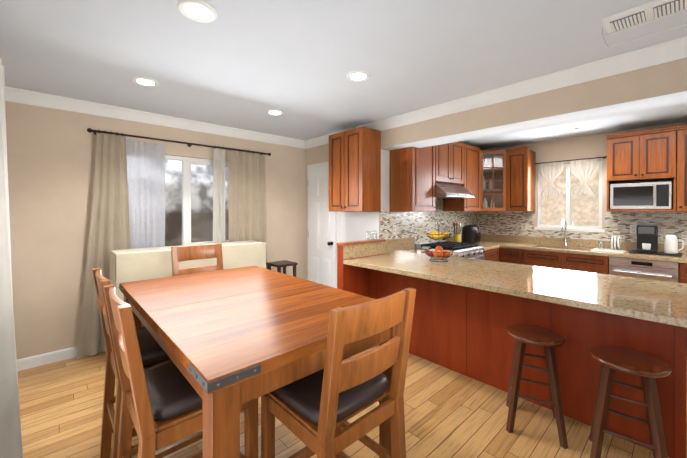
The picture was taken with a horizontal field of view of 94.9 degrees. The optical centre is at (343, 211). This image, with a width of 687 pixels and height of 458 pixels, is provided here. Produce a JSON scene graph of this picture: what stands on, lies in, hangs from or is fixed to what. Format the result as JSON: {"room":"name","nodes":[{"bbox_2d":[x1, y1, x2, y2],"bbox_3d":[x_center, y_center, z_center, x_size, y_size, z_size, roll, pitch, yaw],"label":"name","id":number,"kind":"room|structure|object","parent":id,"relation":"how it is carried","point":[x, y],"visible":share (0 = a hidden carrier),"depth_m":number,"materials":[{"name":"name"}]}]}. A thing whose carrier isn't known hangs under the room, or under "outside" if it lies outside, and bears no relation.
{"room":"kitchen and dining room","nodes":[
{"label":"kitchen and dining room","id":0,"kind":"room"},
{"bbox_2d":[5,101,305,358],"bbox_3d":[-1.825,0.165,3.830,3.280,2.470,0.120,0,0,-43],"label":"wall","id":1,"kind":"structure","parent":0,"point":[50,159],"depth_m":2.99,"materials":[{"name":"paint"}]},
{"bbox_2d":[5,86,304,147],"bbox_3d":[-1.760,-1.016,3.745,3.090,0.105,0.083,0,0,-43],"label":"crown molding","id":2,"kind":"structure","parent":1,"relation":"attached to","point":[12,94],"depth_m":3.33,"materials":[{"name":"white wood"}]},
{"bbox_2d":[87,128,270,155],"bbox_3d":[-1.758,-0.790,3.730,1.989,0.048,0.104,0,0,-43],"label":"curtain rod","id":3,"kind":"object","parent":1,"relation":"attached to","point":[89,130],"visible":0.9,"depth_m":3.52,"materials":[{"name":"brown metal"}]},
{"bbox_2d":[76,129,130,359],"bbox_3d":[-2.353,0.290,3.135,0.480,2.197,0.094,0,0,-43],"label":"curtain","id":4,"kind":"object","parent":3,"relation":"hanging from","point":[109,226],"visible":0.69,"depth_m":3.12,"materials":[{"name":"beige fabric"}]},
{"bbox_2d":[126,140,164,326],"bbox_3d":[-2.147,0.300,3.413,0.400,2.104,0.030,0,0,-43],"label":"curtain","id":5,"kind":"object","parent":3,"relation":"hanging from","point":[146,177],"visible":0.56,"depth_m":3.42,"materials":[{"name":"white fabric"}]},
{"bbox_2d":[213,145,224,242],"bbox_3d":[-1.548,0.283,3.890,0.057,2.192,0.171,0,0,44],"label":"curtain","id":6,"kind":"object","parent":3,"relation":"hanging from","point":[218,195],"visible":0.65,"depth_m":3.88,"materials":[{"name":"beige fabric"}]},
{"bbox_2d":[228,147,266,268],"bbox_3d":[-1.250,0.284,4.151,0.560,2.197,0.099,0,0,-43],"label":"curtain","id":7,"kind":"object","parent":3,"relation":"hanging from","point":[247,195],"visible":0.69,"depth_m":4.15,"materials":[{"name":"beige fabric"}]},
{"bbox_2d":[165,155,228,245],"bbox_3d":[-1.877,-0.084,3.752,1.500,1.128,0.102,0,0,-43],"label":"dining room window","id":8,"kind":"structure","parent":1,"relation":"in","point":[187,162],"depth_m":3.75,"materials":[{"name":"plastic"}]},
{"bbox_2d":[0,0,686,149],"bbox_3d":[1.111,-1.103,2.579,6.150,0.080,5.930,0,0,-43],"label":"ceiling","id":9,"kind":"structure","parent":0,"point":[244,64],"depth_m":2.12,"materials":[{"name":"paint"}]},
{"bbox_2d":[131,77,158,86],"bbox_3d":[-1.621,-1.056,2.583,0.194,0.012,0.194,0,0,-43],"label":"recessed light","id":10,"kind":"object","parent":9,"relation":"in","point":[144,82],"visible":0.96,"depth_m":2.57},
{"bbox_2d":[177,0,216,21],"bbox_3d":[-0.766,-1.050,1.657,0.194,0.012,0.194,0,0,-43],"label":"recessed light","id":11,"kind":"object","parent":9,"relation":"in","point":[198,10],"visible":1,"depth_m":1.65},
{"bbox_2d":[266,110,283,115],"bbox_3d":[-0.739,-1.061,3.397,0.194,0.012,0.194,0,0,-43],"label":"recessed light","id":12,"kind":"object","parent":9,"relation":"in","point":[274,112],"visible":0.98,"depth_m":3.38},
{"bbox_2d":[346,71,370,81],"bbox_3d":[0.116,-1.055,2.471,0.194,0.012,0.194,0,0,-43],"label":"recessed light","id":13,"kind":"object","parent":9,"relation":"in","point":[357,76],"visible":0.98,"depth_m":2.47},
{"bbox_2d":[560,128,577,131],"bbox_3d":[2.950,-1.065,4.133,0.194,0.012,0.194,0,0,-43],"label":"recessed light","id":14,"kind":"object","parent":9,"relation":"in","point":[569,130],"visible":1,"depth_m":4.12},
{"bbox_2d":[602,0,686,47],"bbox_3d":[1.635,-1.024,1.682,0.264,0.066,0.387,0,0,-43],"label":"ceiling vent","id":15,"kind":"object","parent":9,"relation":"in","point":[651,11],"visible":0.98,"depth_m":1.66,"materials":[{"name":"metal"}]},
{"bbox_2d":[306,144,384,279],"bbox_3d":[-0.071,0.161,4.435,0.120,2.470,1.610,0,0,-43],"label":"wall","id":16,"kind":"structure","parent":0,"point":[317,154],"depth_m":4.75,"materials":[{"name":"paint"}]},
{"bbox_2d":[308,166,336,287],"bbox_3d":[-0.343,0.377,4.548,0.105,2.030,0.622,0,0,-43],"label":"door","id":17,"kind":"structure","parent":16,"relation":"in","point":[322,233],"depth_m":4.55,"materials":[{"name":"white wood"}]},
{"bbox_2d":[307,162,339,279],"bbox_3d":[-0.298,0.342,4.580,0.017,2.104,0.740,0,0,-43],"label":"door frame","id":18,"kind":"structure","parent":16,"relation":"attached to","point":[319,165],"depth_m":4.82,"materials":[{"name":"white wood"}]},
{"bbox_2d":[329,127,380,211],"bbox_3d":[0.117,-0.483,3.877,0.341,0.965,0.600,0,0,-43],"label":"upper cabinet","id":19,"kind":"object","parent":16,"relation":"attached to","point":[355,170],"visible":0.98,"depth_m":3.71,"materials":[{"name":"brown wood"}]},
{"bbox_2d":[303,36,686,148],"bbox_3d":[1.320,-1.010,2.772,0.083,0.105,5.690,0,0,-43],"label":"crown molding","id":20,"kind":"structure","parent":16,"relation":"attached to","point":[662,53],"depth_m":2.47,"materials":[{"name":"white wood"}]},
{"bbox_2d":[17,345,686,457],"bbox_3d":[1.111,1.437,2.594,6.150,0.060,5.930,0,0,-43],"label":"floor","id":21,"kind":"structure","parent":0,"point":[448,413],"depth_m":2.10,"materials":[{"name":"brown wood"}]},
{"bbox_2d":[92,268,202,457],"bbox_3d":[-1.081,0.867,1.800,0.521,1.090,0.446,0,0,-43],"label":"chair","id":22,"kind":"object","parent":21,"relation":"on","point":[152,352],"visible":0.33,"depth_m":1.72,"materials":[{"name":"brown wood"}]},
{"bbox_2d":[103,284,257,457],"bbox_3d":[-0.715,0.869,1.403,0.521,1.090,0.446,0,0,-43],"label":"chair","id":23,"kind":"object","parent":21,"relation":"on","point":[164,399],"visible":0.71,"depth_m":1.23,"materials":[{"name":"brown wood"}]},
{"bbox_2d":[109,240,265,330],"bbox_3d":[-1.615,0.890,3.457,1.534,1.024,0.435,0,0,-43],"label":"bench","id":24,"kind":"object","parent":21,"relation":"on","point":[131,265],"visible":0.42,"depth_m":3.08,"materials":[{"name":"leather"}]},
{"bbox_2d":[171,243,222,275],"bbox_3d":[-1.214,0.861,2.803,0.446,1.090,0.521,0,0,-43],"label":"chair","id":25,"kind":"object","parent":21,"relation":"on","point":[187,253],"visible":0.17,"depth_m":2.95,"materials":[{"name":"brown wood"}]},
{"bbox_2d":[118,266,398,457],"bbox_3d":[-0.598,0.951,1.885,1.020,0.920,1.690,0,0,-43],"label":"dining table","id":26,"kind":"object","parent":21,"relation":"on","point":[230,341],"visible":0.73,"depth_m":1.37,"materials":[{"name":"brown wood"}]},
{"bbox_2d":[266,260,297,276],"bbox_3d":[-0.829,1.042,4.245,0.300,0.710,0.310,0,0,-43],"label":"stand","id":27,"kind":"object","parent":21,"relation":"on","point":[284,264],"visible":0.27,"depth_m":4.21,"materials":[{"name":"brown wood"}]},
{"bbox_2d":[261,288,415,457],"bbox_3d":[-0.034,0.869,1.368,0.446,1.090,0.521,0,0,-43],"label":"chair","id":28,"kind":"object","parent":21,"relation":"on","point":[315,412],"visible":0.96,"depth_m":1.23,"materials":[{"name":"brown wood"}]},
{"bbox_2d":[368,269,431,361],"bbox_3d":[0.784,0.974,3.456,0.641,0.857,0.789,0,0,-43],"label":"base cabinet","id":29,"kind":"object","parent":21,"relation":"on","point":[381,284],"depth_m":3.06,"materials":[{"name":"wood"}]},
{"bbox_2d":[415,240,484,259],"bbox_3d":[1.467,0.915,4.277,0.756,0.965,0.690,0,0,-43],"label":"range","id":30,"kind":"object","parent":21,"relation":"on","point":[464,250],"visible":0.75,"depth_m":4.20,"materials":[{"name":"silver metal"}]},
{"bbox_2d":[432,280,479,380],"bbox_3d":[1.242,0.976,2.970,0.625,0.857,0.656,0,0,-43],"label":"base cabinet","id":31,"kind":"object","parent":21,"relation":"on","point":[459,329],"depth_m":2.76,"materials":[{"name":"wood"}]},
{"bbox_2d":[484,248,498,261],"bbox_3d":[1.507,0.968,4.356,1.675,0.857,0.646,0,0,-43],"label":"base cabinet","id":32,"kind":"object","parent":21,"relation":"on","point":[491,254],"visible":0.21,"depth_m":4.54,"materials":[{"name":"wood"}]},
{"bbox_2d":[343,238,686,327],"bbox_3d":[1.186,0.451,2.779,1.080,0.190,2.527,0,0,-43],"label":"countertop","id":33,"kind":"structure","parent":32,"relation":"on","point":[663,302],"depth_m":2.33,"materials":[{"name":"stone"}]},
{"bbox_2d":[425,220,452,261],"bbox_3d":[0.973,0.295,3.216,0.287,0.413,0.287,0,0,-43],"label":"fruit basket","id":34,"kind":"object","parent":33,"relation":"on","point":[437,252],"visible":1,"depth_m":3.17,"materials":[{"name":"food"}]},
{"bbox_2d":[480,289,539,404],"bbox_3d":[1.577,0.979,2.608,0.625,0.857,0.569,0,0,-43],"label":"base cabinet","id":35,"kind":"object","parent":21,"relation":"on","point":[498,311],"depth_m":2.47,"materials":[{"name":"wood"}]},
{"bbox_2d":[499,247,542,266],"bbox_3d":[2.690,0.966,4.778,0.619,0.856,0.367,0,0,-43],"label":"base cabinet","id":36,"kind":"object","parent":21,"relation":"on","point":[508,255],"depth_m":4.49,"materials":[{"name":"wood"}]},
{"bbox_2d":[446,234,502,245],"bbox_3d":[1.923,0.464,4.733,0.527,0.140,0.652,0,0,-43],"label":"countertop","id":37,"kind":"structure","parent":36,"relation":"on","point":[494,241],"depth_m":5.25,"materials":[{"name":"stone"}]},
{"bbox_2d":[453,222,461,241],"bbox_3d":[1.722,0.325,4.768,0.162,0.335,0.121,0,0,-43],"label":"utensil crock","id":38,"kind":"object","parent":37,"relation":"on","point":[456,237],"visible":0.88,"depth_m":4.73,"materials":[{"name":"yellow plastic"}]},
{"bbox_2d":[462,225,481,243],"bbox_3d":[1.995,0.349,4.910,0.250,0.285,0.285,0,0,-43],"label":"air fryer","id":39,"kind":"object","parent":37,"relation":"on","point":[471,233],"visible":0.9,"depth_m":4.82,"materials":[{"name":"black plastic"}]},
{"bbox_2d":[487,234,686,257],"bbox_3d":[3.551,0.540,3.827,0.637,0.280,4.192,0,0,-43],"label":"countertop","id":40,"kind":"structure","parent":36,"relation":"on","point":[508,240],"depth_m":4.49,"materials":[{"name":"stone"}]},
{"bbox_2d":[561,218,573,245],"bbox_3d":[3.179,0.296,4.478,0.212,0.396,0.132,0,0,-43],"label":"faucet","id":41,"kind":"object","parent":40,"relation":"on","point":[562,230],"visible":1,"depth_m":4.54,"materials":[{"name":"silver metal"}]},
{"bbox_2d":[590,236,626,252],"bbox_3d":[3.384,0.405,4.025,0.360,0.183,0.320,0,0,-43],"label":"dish rack","id":42,"kind":"object","parent":40,"relation":"on","point":[615,242],"visible":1,"depth_m":3.99,"materials":[{"name":"white plastic"}]},
{"bbox_2d":[629,250,681,256],"bbox_3d":[3.691,0.492,3.737,0.300,0.014,0.440,0,0,-43],"label":"tray","id":43,"kind":"object","parent":40,"relation":"on","point":[661,253],"visible":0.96,"depth_m":3.68,"materials":[{"name":"black plastic"}]},
{"bbox_2d":[636,223,657,252],"bbox_3d":[3.656,0.311,3.799,0.225,0.345,0.180,0,0,-43],"label":"coffee maker","id":44,"kind":"object","parent":43,"relation":"on","point":[647,237],"visible":1,"depth_m":3.75,"materials":[{"name":"black plastic"}]},
{"bbox_2d":[663,234,683,253],"bbox_3d":[3.793,0.374,3.625,0.120,0.220,0.162,0,0,-43],"label":"kettle","id":45,"kind":"object","parent":43,"relation":"on","point":[670,245],"visible":1,"depth_m":3.60,"materials":[{"name":"white ceramic"}]},
{"bbox_2d":[506,324,567,448],"bbox_3d":[1.260,1.103,2.084,0.336,0.615,0.336,0,0,26],"label":"stool","id":46,"kind":"object","parent":21,"relation":"on","point":[547,339],"visible":1,"depth_m":2.01,"materials":[{"name":"brown wood"}]},
{"bbox_2d":[540,301,686,457],"bbox_3d":[1.912,0.981,2.224,0.653,0.857,0.686,0,0,-43],"label":"base cabinet","id":47,"kind":"object","parent":21,"relation":"on","point":[582,329],"depth_m":1.97,"materials":[{"name":"wood"}]},
{"bbox_2d":[589,345,670,457],"bbox_3d":[1.557,1.105,1.732,0.336,0.615,0.336,0,0,40],"label":"stool","id":48,"kind":"object","parent":21,"relation":"on","point":[648,369],"visible":1,"depth_m":1.70,"materials":[{"name":"brown wood"}]},
{"bbox_2d":[609,257,678,282],"bbox_3d":[3.579,0.973,3.761,0.636,0.855,0.575,0,0,-43],"label":"dishwasher","id":49,"kind":"object","parent":21,"relation":"on","point":[650,269],"visible":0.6,"depth_m":3.56,"materials":[{"name":"metal"}]},
{"bbox_2d":[679,263,686,283],"bbox_3d":[4.381,0.977,2.923,0.647,0.857,1.733,0,0,-43],"label":"base cabinet","id":50,"kind":"object","parent":21,"relation":"on","point":[682,272],"visible":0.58,"depth_m":3.34,"materials":[{"name":"wood"}]},
{"bbox_2d":[340,149,389,241],"bbox_3d":[0.264,0.321,4.117,0.192,2.155,0.699,0,0,-43],"label":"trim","id":51,"kind":"structure","parent":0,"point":[355,226],"depth_m":3.94,"materials":[{"name":"white paint"}]},
{"bbox_2d":[388,150,409,239],"bbox_3d":[1.445,0.159,4.820,2.630,2.470,0.120,0,0,-43],"label":"wall","id":52,"kind":"structure","parent":0,"point":[389,184],"depth_m":3.93,"materials":[{"name":"paint"}]},
{"bbox_2d":[390,146,435,211],"bbox_3d":[0.883,-0.491,3.963,0.507,0.980,0.365,0,0,-43],"label":"upper cabinet","id":53,"kind":"object","parent":52,"relation":"attached to","point":[412,178],"visible":0.65,"depth_m":3.81,"materials":[{"name":"brown wood"}]},
{"bbox_2d":[379,198,478,242],"bbox_3d":[1.395,0.130,4.685,2.610,0.670,0.007,0,0,-43],"label":"tile backsplash","id":54,"kind":"structure","parent":52,"relation":"attached to","point":[418,226],"depth_m":4.43,"materials":[{"name":"tile"}]},
{"bbox_2d":[392,225,395,233],"bbox_3d":[0.642,0.229,3.979,0.072,0.116,0.008,0,0,-43],"label":"electrical outlet","id":55,"kind":"object","parent":54,"relation":"attached to","point":[393,229],"visible":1,"depth_m":3.97,"materials":[{"name":"white plastic"}]},
{"bbox_2d":[435,142,463,183],"bbox_3d":[1.351,-0.689,4.394,0.760,0.590,0.365,0,0,-43],"label":"upper cabinet","id":56,"kind":"object","parent":52,"relation":"attached to","point":[449,162],"visible":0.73,"depth_m":4.27,"materials":[{"name":"brown wood"}]},
{"bbox_2d":[435,182,474,198],"bbox_3d":[1.399,-0.289,4.344,0.754,0.200,0.493,0,0,-43],"label":"range hood","id":57,"kind":"object","parent":56,"relation":"attached to","point":[446,190],"visible":0.73,"depth_m":4.15,"materials":[{"name":"silver metal"}]},
{"bbox_2d":[443,144,479,210],"bbox_3d":[1.829,-0.496,4.835,0.534,0.980,0.365,0,0,-43],"label":"upper cabinet","id":58,"kind":"object","parent":52,"relation":"attached to","point":[471,184],"visible":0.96,"depth_m":4.70,"materials":[{"name":"brown wood"}]},
{"bbox_2d":[480,151,505,210],"bbox_3d":[2.334,-0.478,5.136,0.643,0.940,0.609,0,0,-43],"label":"upper cabinet","id":59,"kind":"object","parent":52,"relation":"attached to","point":[492,180],"visible":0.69,"depth_m":4.92,"materials":[{"name":"brown wood"}]},
{"bbox_2d":[381,58,686,149],"bbox_3d":[1.980,-0.906,2.368,0.340,0.309,4.200,0,0,-43],"label":"header beam","id":60,"kind":"structure","parent":0,"point":[656,86],"depth_m":2.49,"materials":[{"name":"paint"}]},
{"bbox_2d":[480,121,686,242],"bbox_3d":[3.873,0.164,4.039,0.120,2.470,4.320,0,0,-43],"label":"wall","id":61,"kind":"structure","parent":0,"point":[585,146],"depth_m":4.51,"materials":[{"name":"paint"}]},
{"bbox_2d":[505,146,535,210],"bbox_3d":[2.743,-0.489,4.896,0.367,0.965,0.317,0,0,-43],"label":"upper cabinet","id":62,"kind":"object","parent":61,"relation":"attached to","point":[520,177],"visible":1,"depth_m":4.78,"materials":[{"name":"brown wood"}]},
{"bbox_2d":[534,161,604,232],"bbox_3d":[3.297,-0.209,4.628,0.104,0.988,0.850,0,0,-43],"label":"kitchen window","id":63,"kind":"structure","parent":61,"relation":"in","point":[568,206],"depth_m":4.62,"materials":[{"name":"plastic"}]},
{"bbox_2d":[535,156,606,163],"bbox_3d":[3.257,-0.734,4.548,0.080,0.031,0.870,0,0,-43],"label":"curtain rod","id":64,"kind":"object","parent":61,"relation":"attached to","point":[572,160],"visible":0.94,"depth_m":4.48,"materials":[{"name":"brown metal"}]},
{"bbox_2d":[538,162,563,195],"bbox_3d":[3.082,-0.479,4.701,0.029,0.488,0.330,0,0,-43],"label":"curtain","id":65,"kind":"object","parent":64,"relation":"hanging from","point":[549,173],"visible":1,"depth_m":4.70,"materials":[{"name":"beige fabric"}]},
{"bbox_2d":[570,159,597,194],"bbox_3d":[3.357,-0.478,4.403,0.029,0.488,0.320,0,0,-43],"label":"curtain","id":66,"kind":"object","parent":64,"relation":"hanging from","point":[583,171],"visible":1,"depth_m":4.40,"materials":[{"name":"beige fabric"}]},
{"bbox_2d":[479,211,686,244],"bbox_3d":[3.783,0.199,4.040,0.008,0.395,4.193,0,0,-43],"label":"tile backsplash","id":67,"kind":"structure","parent":61,"relation":"attached to","point":[617,224],"depth_m":4.27,"materials":[{"name":"tile"}]},
{"bbox_2d":[521,223,525,230],"bbox_3d":[2.870,0.243,5.016,0.008,0.116,0.072,0,0,-43],"label":"electrical outlet","id":68,"kind":"object","parent":67,"relation":"attached to","point":[523,226],"visible":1,"depth_m":5.02,"materials":[{"name":"white plastic"}]},
{"bbox_2d":[630,225,635,233],"bbox_3d":[3.743,0.228,4.069,0.008,0.116,0.072,0,0,-43],"label":"electrical outlet","id":69,"kind":"object","parent":67,"relation":"attached to","point":[632,229],"visible":1,"depth_m":4.07,"materials":[{"name":"white plastic"}]},
{"bbox_2d":[606,126,676,211],"bbox_3d":[3.668,-0.483,3.894,0.367,0.965,0.610,0,0,-43],"label":"upper cabinet","id":70,"kind":"object","parent":61,"relation":"attached to","point":[646,156],"visible":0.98,"depth_m":3.78,"materials":[{"name":"brown wood"}]},
{"bbox_2d":[610,181,671,208],"bbox_3d":[3.665,-0.189,3.893,0.334,0.314,0.540,0,0,-43],"label":"microwave","id":71,"kind":"object","parent":70,"relation":"in","point":[653,195],"visible":1,"depth_m":3.78,"materials":[{"name":"metal"}]},
{"bbox_2d":[677,124,686,211],"bbox_3d":[4.081,-0.480,3.446,0.367,0.965,0.600,0,0,-43],"label":"upper cabinet","id":72,"kind":"object","parent":61,"relation":"attached to","point":[681,168],"visible":1,"depth_m":3.53,"materials":[{"name":"brown wood"}]},
{"bbox_3d":[-1.105,0.184,0.542,0.120,2.470,5.930,0,0,-43],"label":"wall","id":73,"kind":"structure","parent":0,"visible":0},
{"bbox_2d":[17,346,99,370],"bbox_3d":[-1.768,1.349,3.797,3.250,0.100,0.017,0,0,-43],"label":"baseboard","id":74,"kind":"structure","parent":73,"relation":"attached to","point":[44,359],"depth_m":2.89,"materials":[{"name":"white wood"}]},
{"label":"outside","id":75,"kind":"structure","parent":0,"visible":0},
{"bbox_2d":[165,159,228,245],"bbox_3d":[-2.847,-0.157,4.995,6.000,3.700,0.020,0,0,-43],"label":"window glass","id":76,"kind":"object","parent":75,"point":[204,200],"depth_m":5.30,"materials":[{"name":"clear glass"}]},
{"bbox_3d":[-0.878,-0.860,0.481,0.133,0.053,3.986,0,0,-43],"label":"curtain rod","id":77,"kind":"object","parent":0,"visible":0},
{"bbox_2d":[0,58,22,457],"bbox_3d":[-1.956,0.250,1.751,0.252,2.285,0.403,0,0,-43],"label":"curtain","id":78,"kind":"object","parent":77,"relation":"hanging from","point":[10,435],"visible":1,"depth_m":1.70,"materials":[{"name":"fabric"}]},
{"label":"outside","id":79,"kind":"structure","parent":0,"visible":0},
{"bbox_2d":[542,164,598,225],"bbox_3d":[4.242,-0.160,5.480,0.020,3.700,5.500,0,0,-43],"label":"window glass","id":80,"kind":"structure","parent":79,"point":[556,211],"depth_m":5.62,"materials":[{"name":"glass"}]}
]}

